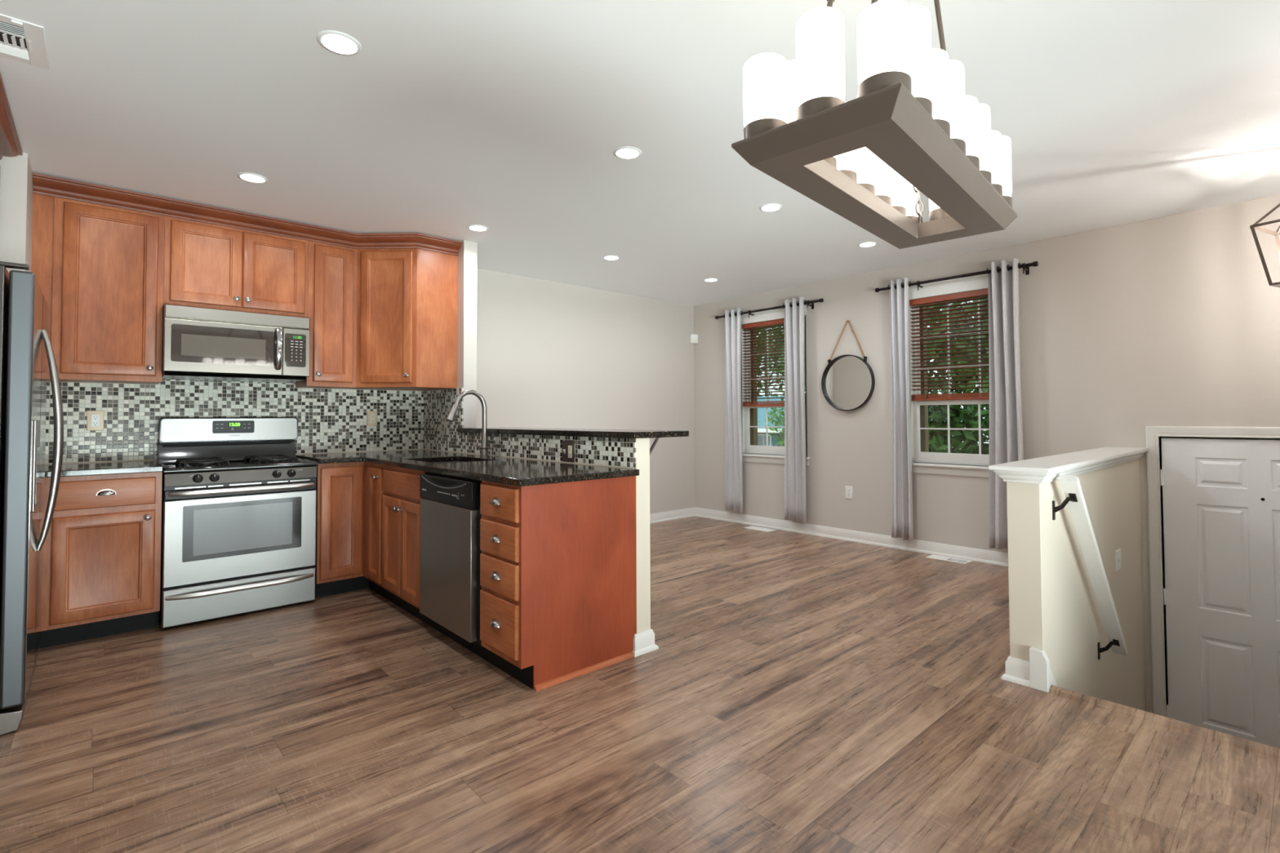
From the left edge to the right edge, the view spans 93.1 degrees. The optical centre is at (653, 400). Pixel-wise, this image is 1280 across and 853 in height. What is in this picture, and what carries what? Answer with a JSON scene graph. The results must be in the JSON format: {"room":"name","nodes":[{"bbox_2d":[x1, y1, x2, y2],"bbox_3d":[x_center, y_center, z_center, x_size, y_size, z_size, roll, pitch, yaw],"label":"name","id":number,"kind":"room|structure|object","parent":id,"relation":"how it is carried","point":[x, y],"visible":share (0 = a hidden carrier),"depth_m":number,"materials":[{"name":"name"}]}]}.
{"room":"open-plan kitchen","nodes":[
{"label":"open-plan kitchen","id":0,"kind":"room"},
{"bbox_2d":[0,152,33,272],"bbox_3d":[-3.585,0.021,2.946,0.755,2.472,0.675,1,-2,-43],"label":"wall","id":1,"kind":"structure","parent":0,"point":[16,186],"depth_m":2.96,"materials":[{"name":"beige paint"}]},
{"bbox_2d":[87,268,694,514],"bbox_3d":[-1.845,0.195,5.080,6.450,2.722,0.120,1,-2,-43],"label":"wall","id":2,"kind":"structure","parent":0,"point":[550,354],"depth_m":6.14,"materials":[{"name":"beige paint"}]},
{"bbox_2d":[31,193,164,384],"bbox_3d":[-3.212,-0.623,3.520,0.552,1.023,0.362,1,-2,-43],"label":"upper cabinet","id":3,"kind":"object","parent":2,"relation":"attached to","point":[98,269],"visible":0.99,"depth_m":3.42,"materials":[{"name":"brown wood"}]},
{"bbox_2d":[32,172,462,255],"bbox_3d":[-2.426,-1.142,3.952,2.278,0.088,0.336,1,-2,-34],"label":"crown molding","id":4,"kind":"structure","parent":3,"relation":"attached to","point":[44,184],"depth_m":3.80,"materials":[{"name":"brown wood"}]},
{"bbox_2d":[44,379,423,464],"bbox_3d":[-2.702,0.139,4.202,2.246,0.575,0.016,1,-2,-43],"label":"tile backsplash","id":5,"kind":"structure","parent":2,"relation":"attached to","point":[331,420],"depth_m":4.06,"materials":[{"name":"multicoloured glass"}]},
{"bbox_2d":[86,410,104,431],"bbox_3d":[-3.330,0.120,3.615,0.076,0.120,0.010,1,-2,-43],"label":"outlet","id":6,"kind":"object","parent":5,"relation":"attached to","point":[95,419],"visible":1,"depth_m":3.61,"materials":[{"name":"beige plastic"}]},
{"bbox_2d":[91,414,99,426],"bbox_3d":[-3.329,0.119,3.613,0.034,0.068,0.003,1,-2,-43],"label":"receptacle","id":7,"kind":"object","parent":6,"relation":"attached to","point":[95,418],"depth_m":3.61,"materials":[{"name":"white plastic"}]},
{"bbox_2d":[367,411,377,426],"bbox_3d":[-2.171,0.140,4.680,0.074,0.118,0.010,1,-2,-43],"label":"outlet","id":8,"kind":"object","parent":5,"relation":"attached to","point":[371,415],"visible":1,"depth_m":4.68,"materials":[{"name":"beige plastic"}]},
{"bbox_2d":[369,413,374,422],"bbox_3d":[-2.170,0.140,4.678,0.034,0.068,0.003,1,-2,-43],"label":"receptacle","id":9,"kind":"object","parent":8,"relation":"attached to","point":[371,415],"depth_m":4.67,"materials":[{"name":"beige plastic"}]},
{"bbox_2d":[163,216,307,317],"bbox_3d":[-2.729,-0.840,3.971,0.762,0.571,0.362,1,-2,-43],"label":"upper cabinet","id":10,"kind":"object","parent":2,"relation":"attached to","point":[206,265],"visible":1,"depth_m":3.83,"materials":[{"name":"brown wood"}]},
{"bbox_2d":[161,303,310,383],"bbox_3d":[-2.683,-0.343,3.898,0.753,0.422,0.489,1,-2,-43],"label":"microwave","id":11,"kind":"object","parent":10,"relation":"attached to","point":[199,343],"visible":1,"depth_m":3.74,"materials":[{"name":"silver metal"}]},
{"bbox_2d":[295,240,357,388],"bbox_3d":[-2.330,-0.606,4.331,0.317,1.023,0.362,1,-2,-43],"label":"upper cabinet","id":12,"kind":"object","parent":2,"relation":"attached to","point":[332,269],"visible":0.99,"depth_m":4.22,"materials":[{"name":"brown wood"}]},
{"bbox_2d":[346,248,457,391],"bbox_3d":[-1.901,-0.602,4.553,0.612,1.023,0.616,1,-2,-43],"label":"upper cabinet","id":13,"kind":"object","parent":2,"relation":"attached to","point":[406,321],"visible":1,"depth_m":4.33,"materials":[{"name":"brown wood"}]},
{"bbox_2d":[649,506,694,523],"bbox_3d":[-0.646,1.278,6.049,3.102,0.098,0.028,1,-2,-43],"label":"baseboard","id":14,"kind":"structure","parent":2,"relation":"attached to","point":[685,513],"depth_m":6.83,"materials":[{"name":"white paint"}]},
{"bbox_2d":[427,240,650,633],"bbox_3d":[-0.945,0.037,4.023,0.116,2.472,2.662,1,-2,-43],"label":"wall","id":15,"kind":"structure","parent":0,"point":[467,262],"depth_m":4.46,"materials":[{"name":"beige paint"}]},
{"bbox_2d":[422,387,635,468],"bbox_3d":[-0.986,0.130,3.976,0.024,0.477,2.652,1,-2,-43],"label":"tile backsplash","id":16,"kind":"structure","parent":15,"relation":"attached to","point":[441,434],"depth_m":3.90,"materials":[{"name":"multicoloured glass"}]},
{"bbox_2d":[561,440,574,462],"bbox_3d":[-0.486,0.287,3.403,0.021,0.122,0.118,1,-2,-43],"label":"outlet","id":17,"kind":"object","parent":16,"relation":"attached to","point":[567,446],"visible":1,"depth_m":3.40,"materials":[{"name":"beige plastic"}]},
{"bbox_2d":[568,445,572,457],"bbox_3d":[-0.466,0.286,3.386,0.003,0.068,0.034,1,-2,-43],"label":"receptacle","id":18,"kind":"object","parent":17,"relation":"attached to","point":[570,447],"depth_m":3.38,"materials":[{"name":"beige plastic"}]},
{"bbox_2d":[457,426,688,438],"bbox_3d":[-0.618,0.195,3.807,0.385,0.032,1.970,1,-2,-43],"label":"countertop","id":19,"kind":"structure","parent":15,"relation":"on","point":[597,433],"depth_m":3.33,"materials":[{"name":"stone"}]},
{"bbox_2d":[632,628,658,657],"bbox_3d":[-0.942,1.223,3.970,0.158,0.098,2.690,1,-2,-43],"label":"baseboard","id":20,"kind":"structure","parent":15,"relation":"attached to","point":[643,642],"depth_m":2.98,"materials":[{"name":"white paint"}]},
{"bbox_2d":[649,437,659,454],"bbox_3d":[-0.051,0.351,3.267,0.238,0.315,0.030,1,-2,-43],"label":"bracket","id":21,"kind":"object","parent":15,"relation":"attached to","point":[656,439],"visible":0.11,"depth_m":3.31,"materials":[{"name":"silver metal"}]},
{"bbox_2d":[0,515,1279,852],"bbox_3d":[0.637,1.347,2.354,6.210,0.250,7.200,1,-2,-43],"label":"floor","id":22,"kind":"structure","parent":0,"point":[799,692],"depth_m":2.17,"materials":[{"name":"brown wood"}]},
{"bbox_2d":[0,261,63,735],"bbox_3d":[-2.913,0.363,2.364,0.867,1.750,0.895,1,-2,-43],"label":"refrigerator","id":23,"kind":"object","parent":22,"relation":"on","point":[26,348],"visible":1,"depth_m":2.27,"materials":[{"name":"metal"}]},
{"bbox_2d":[39,471,162,648],"bbox_3d":[-3.108,0.830,3.368,0.539,0.872,0.658,1,-2,-43],"label":"base cabinet","id":24,"kind":"object","parent":22,"relation":"on","point":[101,561],"visible":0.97,"depth_m":3.18,"materials":[{"name":"brown wood"}]},
{"bbox_2d":[44,460,163,477],"bbox_3d":[-3.110,0.378,3.380,0.541,0.032,0.661,1,-2,-43],"label":"countertop","id":25,"kind":"structure","parent":24,"relation":"on","point":[140,466],"depth_m":3.25,"materials":[{"name":"stone"}]},
{"bbox_2d":[156,417,318,628],"bbox_3d":[-2.598,0.690,3.792,0.774,1.170,0.695,1,-2,-43],"label":"range","id":26,"kind":"object","parent":22,"relation":"on","point":[239,505],"visible":0.99,"depth_m":3.61,"materials":[{"name":"silver metal"}]},
{"bbox_2d":[162,440,291,446],"bbox_3d":[-2.804,0.281,4.019,0.705,0.018,0.016,1,-2,-43],"label":"vent","id":27,"kind":"object","parent":26,"relation":"in","point":[165,442],"depth_m":4.00,"materials":[{"name":"metal"}]},
{"bbox_2d":[159,457,318,473],"bbox_3d":[-2.617,0.400,3.811,0.761,0.028,0.635,1,-2,-43],"label":"cooktop","id":28,"kind":"object","parent":26,"relation":"in","point":[234,465],"depth_m":3.67,"materials":[{"name":"black metal"}]},
{"bbox_2d":[162,480,316,588],"bbox_3d":[-2.399,0.769,3.564,0.754,0.534,0.087,1,-2,-43],"label":"oven","id":29,"kind":"object","parent":26,"relation":"in","point":[220,533],"depth_m":3.54,"materials":[{"name":"silver glass"}]},
{"bbox_2d":[314,462,393,603],"bbox_3d":[-1.885,0.848,4.261,0.918,0.872,0.998,1,-2,-43],"label":"base cabinet","id":30,"kind":"object","parent":22,"relation":"on","point":[349,512],"visible":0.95,"depth_m":3.94,"materials":[{"name":"brown wood"}]},
{"bbox_2d":[295,449,639,486],"bbox_3d":[-1.317,0.377,3.651,0.923,0.032,2.689,1,-2,-43],"label":"countertop","id":31,"kind":"structure","parent":30,"relation":"on","point":[517,472],"depth_m":3.19,"materials":[{"name":"stone"}]},
{"bbox_2d":[430,460,467,463],"bbox_3d":[-1.252,0.500,3.734,0.406,0.208,0.586,1,-2,-43],"label":"sink","id":32,"kind":"object","parent":31,"relation":"in","point":[444,462],"visible":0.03,"depth_m":4.01,"materials":[{"name":"metal"}]},
{"bbox_2d":[445,389,492,457],"bbox_3d":[-1.165,0.148,3.890,0.202,0.438,0.285,-1,-2,26],"label":"faucet","id":33,"kind":"object","parent":31,"relation":"on","point":[484,448],"visible":1,"depth_m":3.95,"materials":[{"name":"silver metal"}]},
{"bbox_2d":[382,460,458,628],"bbox_3d":[-1.247,0.831,3.739,0.686,0.872,0.633,1,-2,-43],"label":"base cabinet","id":34,"kind":"object","parent":22,"relation":"on","point":[401,517],"visible":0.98,"depth_m":3.51,"materials":[{"name":"brown wood"}]},
{"bbox_2d":[419,471,493,664],"bbox_3d":[-0.813,0.818,3.255,0.642,0.868,0.665,1,-2,-43],"label":"dishwasher","id":35,"kind":"object","parent":22,"relation":"on","point":[450,587],"visible":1,"depth_m":3.00,"materials":[{"name":"silver metal"}]},
{"bbox_2d":[480,475,636,689],"bbox_3d":[-0.459,0.805,2.884,0.684,0.872,0.362,1,-2,-43],"label":"base cabinet","id":36,"kind":"object","parent":22,"relation":"on","point":[558,563],"visible":1,"depth_m":2.71,"materials":[{"name":"brown wood"}]},
{"bbox_2d":[533,651,633,691],"bbox_3d":[-0.291,1.227,2.766,0.574,0.019,0.019,1,-2,-43],"label":"trim","id":37,"kind":"structure","parent":36,"relation":"attached to","point":[556,681],"depth_m":2.73,"materials":[{"name":"brown wood"}]},
{"bbox_2d":[744,525,776,532],"bbox_3d":[1.097,1.321,6.229,0.135,0.005,0.310,1,-2,-43],"label":"floor vent","id":38,"kind":"object","parent":22,"relation":"in","point":[752,527],"visible":1,"depth_m":6.21,"materials":[{"name":"white plastic"}]},
{"bbox_2d":[925,554,972,564],"bbox_3d":[2.382,1.279,4.883,0.135,0.005,0.310,1,-2,-43],"label":"floor vent","id":39,"kind":"object","parent":22,"relation":"in","point":[933,556],"visible":1,"depth_m":4.87,"materials":[{"name":"white plastic"}]},
{"bbox_2d":[1048,684,1279,757],"bbox_3d":[2.086,1.213,2.124,0.059,0.032,1.195,1,-2,-43],"label":"stair nosing","id":40,"kind":"structure","parent":22,"relation":"on","point":[1242,742],"depth_m":2.27,"materials":[{"name":"brown wood"}]},
{"bbox_2d":[0,0,1279,306],"bbox_3d":[0.625,-1.324,2.425,6.450,0.150,7.440,1,-2,-43],"label":"ceiling","id":41,"kind":"structure","parent":0,"point":[508,117],"depth_m":2.64,"materials":[{"name":"white paint"}]},
{"bbox_2d":[0,13,49,69],"bbox_3d":[-2.285,-1.241,2.017,0.375,0.011,0.330,1,-2,-43],"label":"ceiling vent","id":42,"kind":"object","parent":41,"relation":"in","point":[13,43],"visible":1,"depth_m":2.10,"materials":[{"name":"white plastic"}]},
{"bbox_2d":[236,172,267,182],"bbox_3d":[-2.180,-1.209,3.295,0.140,0.008,0.140,1,-2,-43],"label":"recessed light","id":43,"kind":"object","parent":41,"relation":"in","point":[251,177],"visible":1,"depth_m":3.28,"materials":[{"name":"white plastic"}]},
{"bbox_2d":[316,30,361,55],"bbox_3d":[-1.097,-1.245,2.117,0.140,0.008,0.140,1,-2,-43],"label":"recessed light","id":44,"kind":"object","parent":41,"relation":"in","point":[338,42],"visible":1,"depth_m":2.10,"materials":[{"name":"white paint"}]},
{"bbox_2d":[467,224,488,231],"bbox_3d":[-1.212,-1.190,4.184,0.140,0.008,0.140,1,-2,-43],"label":"recessed light","id":45,"kind":"object","parent":41,"relation":"in","point":[473,227],"visible":1,"depth_m":4.17,"materials":[{"name":"white plastic"}]},
{"bbox_2d":[602,255,619,260],"bbox_3d":[-0.346,-1.172,4.979,0.140,0.008,0.140,1,-2,-43],"label":"recessed light","id":46,"kind":"object","parent":41,"relation":"in","point":[606,257],"visible":1,"depth_m":4.96,"materials":[{"name":"white plastic"}]},
{"bbox_2d":[613,146,641,159],"bbox_3d":[-0.129,-1.226,3.007,0.140,0.008,0.140,1,-2,-43],"label":"recessed light","id":47,"kind":"object","parent":41,"relation":"in","point":[624,153],"visible":1,"depth_m":2.99,"materials":[{"name":"white plastic"}]},
{"bbox_2d":[703,278,718,281],"bbox_3d":[0.552,-1.154,5.804,0.140,0.008,0.140,1,-2,-43],"label":"recessed light","id":48,"kind":"object","parent":41,"relation":"in","point":[705,279],"visible":1,"depth_m":5.78,"materials":[{"name":"white"}]},
{"bbox_2d":[759,203,782,211],"bbox_3d":[0.736,-1.209,3.801,0.140,0.008,0.140,1,-2,-43],"label":"recessed light","id":49,"kind":"object","parent":41,"relation":"in","point":[771,206],"visible":1,"depth_m":3.79,"materials":[{"name":"white plastic"}]},
{"bbox_2d":[857,241,876,247],"bbox_3d":[1.635,-1.191,4.627,0.140,0.008,0.140,1,-2,-43],"label":"recessed light","id":50,"kind":"object","parent":41,"relation":"in","point":[865,244],"visible":1,"depth_m":4.61,"materials":[{"name":"white plastic"}]},
{"bbox_2d":[731,0,1017,248],"bbox_3d":[0.521,-0.853,1.314,0.305,0.852,0.803,-2,-2,42],"label":"chandelier","id":51,"kind":"object","parent":41,"relation":"hanging from","point":[911,127],"visible":1,"depth_m":1.08,"materials":[{"name":"brown metal"}]},
{"bbox_2d":[1249,203,1279,287],"bbox_3d":[3.152,-0.907,2.937,0.299,0.681,0.299,0,-2,-26],"label":"lantern pendant","id":52,"kind":"object","parent":41,"relation":"hanging from","point":[1255,226],"visible":1,"depth_m":2.98,"materials":[{"name":"brown metal"}]},
{"bbox_2d":[693,194,1279,713],"bbox_3d":[2.979,0.633,4.529,0.160,3.672,7.440,1,-2,-43],"label":"wall","id":53,"kind":"structure","parent":0,"point":[1172,320],"depth_m":4.39,"materials":[{"name":"beige paint"}]},
{"bbox_2d":[689,333,697,343],"bbox_3d":[0.475,-0.724,7.103,0.082,0.105,0.082,1,-2,-43],"label":"sensor","id":54,"kind":"object","parent":53,"relation":"attached to","point":[693,337],"visible":1,"depth_m":7.08,"materials":[{"name":"white plastic"}]},
{"bbox_2d":[715,297,823,319],"bbox_3d":[1.185,-0.927,6.322,0.101,0.087,1.361,1,-2,-43],"label":"curtain rod","id":55,"kind":"object","parent":53,"relation":"attached to","point":[821,300],"visible":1,"depth_m":6.19,"materials":[{"name":"black metal"}]},
{"bbox_2d":[723,308,742,513],"bbox_3d":[0.866,0.106,6.587,0.108,2.196,0.248,1,-2,-43],"label":"curtain","id":56,"kind":"object","parent":55,"relation":"hanging from","point":[734,462],"visible":1,"depth_m":6.57,"materials":[{"name":"grey fabric"}]},
{"bbox_2d":[782,297,806,523],"bbox_3d":[1.403,0.093,6.008,0.119,2.206,0.259,1,-2,-43],"label":"curtain","id":57,"kind":"object","parent":55,"relation":"hanging from","point":[795,486],"visible":1,"depth_m":6.00,"materials":[{"name":"grey fabric"}]},
{"bbox_2d":[741,304,810,466],"bbox_3d":[1.286,-0.147,6.362,0.215,1.635,0.895,1,-2,-43],"label":"window","id":58,"kind":"structure","parent":53,"relation":"in","point":[749,414],"depth_m":6.55,"materials":[{"name":"white paint"}]},
{"bbox_2d":[742,315,805,406],"bbox_3d":[1.255,-0.392,6.342,0.050,0.897,0.793,1,-2,-43],"label":"window blind","id":59,"kind":"object","parent":58,"relation":"attached to","point":[778,322],"visible":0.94,"depth_m":6.42,"materials":[{"name":"brown wood"}]},
{"bbox_2d":[821,320,875,410],"bbox_3d":[1.811,-0.331,5.666,0.048,0.853,0.524,1,-2,-43],"label":"wall mirror","id":60,"kind":"object","parent":53,"relation":"attached to","point":[847,381],"visible":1,"depth_m":5.67,"materials":[{"name":"black metal"}]},
{"bbox_2d":[845,485,853,499],"bbox_3d":[1.824,0.858,5.655,0.010,0.118,0.072,1,-2,-43],"label":"outlet","id":61,"kind":"object","parent":53,"relation":"attached to","point":[849,495],"visible":1,"depth_m":5.65,"materials":[{"name":"white plastic"}]},
{"bbox_2d":[846,488,850,496],"bbox_3d":[1.822,0.858,5.653,0.003,0.068,0.034,1,-2,-43],"label":"receptacle","id":62,"kind":"object","parent":61,"relation":"attached to","point":[848,491],"depth_m":5.65,"materials":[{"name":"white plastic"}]},
{"bbox_2d":[694,506,1008,566],"bbox_3d":[1.831,1.255,5.625,0.028,0.098,4.005,1,-2,-43],"label":"baseboard","id":63,"kind":"structure","parent":53,"relation":"attached to","point":[1000,558],"depth_m":5.51,"materials":[{"name":"white paint"}]},
{"bbox_2d":[909,273,989,477],"bbox_3d":[2.549,-0.190,4.988,0.215,1.635,0.910,1,-2,-43],"label":"window","id":64,"kind":"structure","parent":53,"relation":"in","point":[921,454],"depth_m":5.10,"materials":[{"name":"white paint"}]},
{"bbox_2d":[909,288,989,400],"bbox_3d":[2.519,-0.444,4.968,0.050,0.877,0.808,1,-2,-43],"label":"window blind","id":65,"kind":"object","parent":64,"relation":"attached to","point":[983,292],"visible":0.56,"depth_m":5.02,"materials":[{"name":"brown wood"}]},
{"bbox_2d":[875,261,1038,292],"bbox_3d":[2.435,-0.979,4.962,0.101,0.087,1.266,1,-2,-43],"label":"curtain rod","id":66,"kind":"object","parent":53,"relation":"attached to","point":[1024,266],"visible":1,"depth_m":4.83,"materials":[{"name":"black metal"}]},
{"bbox_2d":[887,277,913,542],"bbox_3d":[2.124,0.074,5.218,0.117,2.236,0.199,1,-2,-43],"label":"curtain","id":67,"kind":"object","parent":66,"relation":"hanging from","point":[902,515],"visible":1,"depth_m":5.20,"materials":[{"name":"grey fabric"}]},
{"bbox_2d":[986,258,1023,550],"bbox_3d":[2.678,0.040,4.617,0.134,2.206,0.258,1,-2,-43],"label":"curtain","id":68,"kind":"object","parent":66,"relation":"hanging from","point":[1006,420],"visible":0.91,"depth_m":4.62,"materials":[{"name":"grey fabric"}]},
{"bbox_2d":[1145,426,1279,748],"bbox_3d":[3.701,1.226,3.673,0.217,2.133,1.066,1,-2,-43],"label":"door","id":69,"kind":"structure","parent":53,"relation":"in","point":[1220,596],"depth_m":3.81,"materials":[{"name":"white paint"}]},
{"bbox_2d":[1006,458,1146,711],"bbox_3d":[2.428,1.403,3.360,2.210,2.075,0.130,1,-2,-43],"label":"wall","id":70,"kind":"structure","parent":0,"point":[1054,609],"depth_m":2.97,"materials":[{"name":"beige paint"}]},
{"bbox_2d":[1000,655,1030,687],"bbox_3d":[2.392,1.192,3.383,2.238,0.098,0.113,1,-2,-43],"label":"baseboard","id":71,"kind":"structure","parent":70,"relation":"attached to","point":[1017,670],"depth_m":2.63,"materials":[{"name":"white paint"}]},
{"bbox_2d":[1029,646,1057,692],"bbox_3d":[1.696,1.166,2.622,0.191,0.215,0.067,1,-2,-43],"label":"trim","id":72,"kind":"structure","parent":70,"relation":"attached to","point":[1041,676],"depth_m":2.56,"materials":[{"name":"white paint"}]},
{"bbox_2d":[988,446,1148,484],"bbox_3d":[2.401,0.338,3.368,2.270,0.072,0.234,1,-2,-43],"label":"trim","id":73,"kind":"structure","parent":70,"relation":"on","point":[1041,470],"depth_m":2.89,"materials":[{"name":"white paint"}]},
{"bbox_2d":[1052,475,1128,659],"bbox_3d":[2.123,0.848,2.935,0.935,1.028,0.111,1,-2,-43],"label":"handrail","id":74,"kind":"object","parent":70,"relation":"attached to","point":[1071,486],"visible":1,"depth_m":2.85,"materials":[{"name":"white paint"}]},
{"bbox_2d":[1115,548,1122,571],"bbox_3d":[2.745,0.939,3.564,0.118,0.118,0.021,1,-2,-43],"label":"light switch","id":75,"kind":"object","parent":70,"relation":"attached to","point":[1118,559],"visible":1,"depth_m":3.55,"materials":[{"name":"white plastic"}]},
{"label":"outside","id":76,"kind":"structure","parent":0,"visible":0},
{"bbox_3d":[17.503,3.295,29.484,54.790,0.050,90.000,1,-2,-43],"label":"ground","id":77,"kind":"structure","parent":76,"visible":0},
{"bbox_2d":[756,326,804,396],"bbox_3d":[6.052,-3.054,33.822,9.213,13.028,10.398,0,-2,-4],"label":"tree","id":78,"kind":"object","parent":77,"relation":"on","point":[759,372],"visible":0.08,"depth_m":32.23,"materials":[{"name":"green plant"}]},
{"bbox_2d":[758,323,805,446],"bbox_3d":[3.861,0.499,12.934,3.129,5.283,2.957,-1,-2,23],"label":"tree","id":79,"kind":"object","parent":77,"relation":"on","point":[779,422],"visible":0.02,"depth_m":12.97,"materials":[{"name":"green plant"}]},
{"bbox_2d":[757,395,947,446],"bbox_3d":[5.175,1.485,23.628,6.920,3.370,10.620,1,-2,-43],"label":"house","id":80,"kind":"structure","parent":77,"relation":"on","point":[762,437],"depth_m":20.74,"materials":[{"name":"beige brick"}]},
{"bbox_2d":[780,298,989,454],"bbox_3d":[4.222,0.318,8.659,3.706,5.412,4.858,0,-2,-26],"label":"tree","id":81,"kind":"object","parent":77,"relation":"on","point":[938,440],"visible":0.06,"depth_m":7.80,"materials":[{"name":"green plant"}]},
{"bbox_3d":[-1.659,0.063,0.202,0.120,2.722,7.320,1,-2,-43],"label":"wall","id":82,"kind":"structure","parent":0,"visible":0},
{"bbox_3d":[-3.000,-0.931,2.293,0.702,0.475,0.928,1,-2,-43],"label":"upper cabinet","id":83,"kind":"object","parent":82,"relation":"attached to","visible":0},
{"bbox_2d":[0,72,22,159],"bbox_3d":[-3.016,-1.183,2.343,0.737,0.088,1.012,1,-2,-43],"label":"crown molding","id":84,"kind":"structure","parent":83,"relation":"attached to","point":[10,145],"depth_m":2.68,"materials":[{"name":"brown wood"}]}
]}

